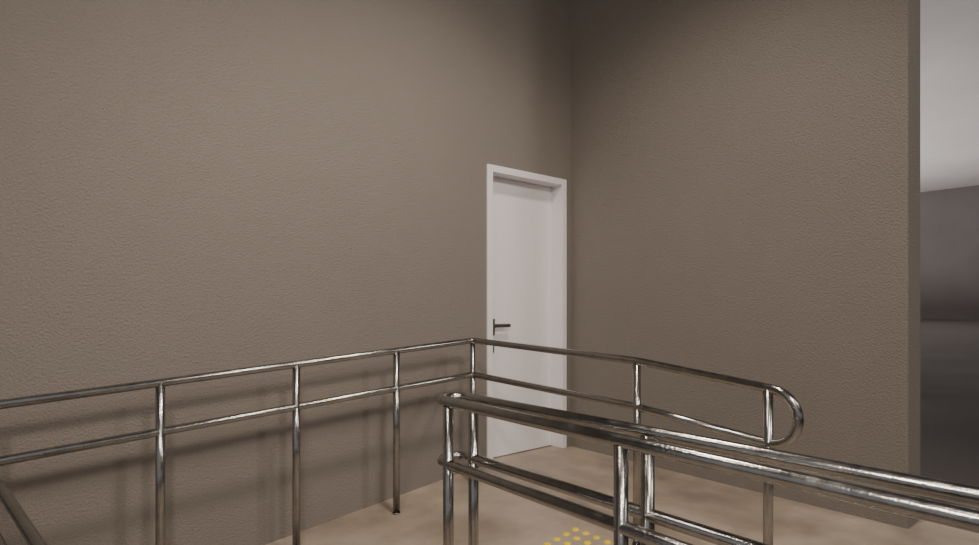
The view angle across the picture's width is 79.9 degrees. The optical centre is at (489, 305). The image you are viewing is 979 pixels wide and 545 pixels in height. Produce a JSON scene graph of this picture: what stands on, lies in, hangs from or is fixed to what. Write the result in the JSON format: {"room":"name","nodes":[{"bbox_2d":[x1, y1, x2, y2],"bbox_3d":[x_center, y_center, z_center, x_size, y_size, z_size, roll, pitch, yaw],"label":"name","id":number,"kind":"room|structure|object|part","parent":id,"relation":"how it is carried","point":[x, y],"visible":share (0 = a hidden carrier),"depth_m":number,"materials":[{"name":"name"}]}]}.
{"room":"indoor access ramp","nodes":[
{"label":"indoor access ramp","id":0,"kind":"room"},
{"bbox_2d":[0,0,570,544],"bbox_3d":[-4.774,-4.014,0.323,14.000,11.500,0.200,0,0,-40],"label":"wall","id":1,"kind":"structure","parent":0,"point":[188,187],"depth_m":3.11,"materials":[{"name":"paint"}]},
{"bbox_2d":[487,164,566,458],"bbox_3d":[0.249,0.061,4.489,0.824,2.150,0.172,0,0,-40],"label":"door frame","id":2,"kind":"structure","parent":1,"relation":"in","point":[559,186],"depth_m":4.66,"materials":[{"name":"white paint"}]},
{"bbox_3d":[0.079,0.221,4.342,0.154,0.250,0.069,0,0,-40],"label":"handle","id":3,"kind":"part","parent":2,"relation":"part of","materials":[{"name":"silver metal"}]},
{"bbox_2d":[493,177,551,456],"bbox_3d":[0.216,0.084,4.528,0.720,2.089,0.040,0,0,-40],"label":"door leaf","id":4,"kind":"structure","parent":2,"relation":"attached to","point":[522,212],"depth_m":4.53,"materials":[{"name":"white paint"}]},
{"bbox_2d":[266,319,978,544],"bbox_3d":[25.976,1.262,25.904,94.000,0.253,120.000,0,0,-40],"label":"floor","id":5,"kind":"structure","parent":0,"point":[949,349],"depth_m":3.43,"materials":[{"name":"tile"}]},
{"bbox_2d":[0,479,47,544],"bbox_3d":[-1.252,0.966,1.574,1.575,0.844,0.126,0,0,38],"label":"handrail","id":6,"kind":"object","parent":5,"relation":"on","point":[29,532],"visible":1,"depth_m":1.69,"materials":[{"name":"silver metal"}]},
{"bbox_2d":[0,338,803,544],"bbox_3d":[-1.069,0.797,1.687,4.239,1.182,2.069,0,0,-40],"label":"handrail","id":7,"kind":"object","parent":5,"relation":"on","point":[768,390],"visible":0.94,"depth_m":2.80,"materials":[{"name":"silver metal"}]},
{"bbox_2d":[543,527,610,544],"bbox_3d":[0.193,1.208,2.690,0.878,0.101,0.247,0,0,-40],"label":"tactile paving","id":8,"kind":"object","parent":5,"relation":"on","point":[575,528],"visible":1,"depth_m":2.93,"materials":[{"name":"yellow plastic"}]},
{"bbox_2d":[437,392,978,544],"bbox_3d":[0.857,0.801,0.981,0.161,0.958,3.186,0,0,-40],"label":"handrail","id":9,"kind":"object","parent":5,"relation":"on","point":[651,442],"visible":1,"depth_m":1.49,"materials":[{"name":"silver metal"}]},
{"bbox_2d":[571,0,919,528],"bbox_3d":[1.413,-4.014,3.999,0.210,11.500,2.496,0,0,-40],"label":"wall","id":10,"kind":"structure","parent":0,"point":[745,174],"depth_m":3.59,"materials":[{"name":"paint"}]},
{"bbox_2d":[920,0,978,191],"bbox_3d":[25.976,-9.864,25.904,94.000,0.200,120.000,0,0,-40],"label":"ceiling","id":11,"kind":"structure","parent":0,"point":[949,29],"depth_m":26.96,"materials":[{"name":"paint"}]},
{"bbox_2d":[920,185,978,319],"bbox_3d":[44.503,-4.214,41.395,0.300,11.100,120.000,0,0,-40],"label":"wall","id":12,"kind":"structure","parent":0,"point":[949,218],"depth_m":48.55,"materials":[{"name":"paint"}]}
]}

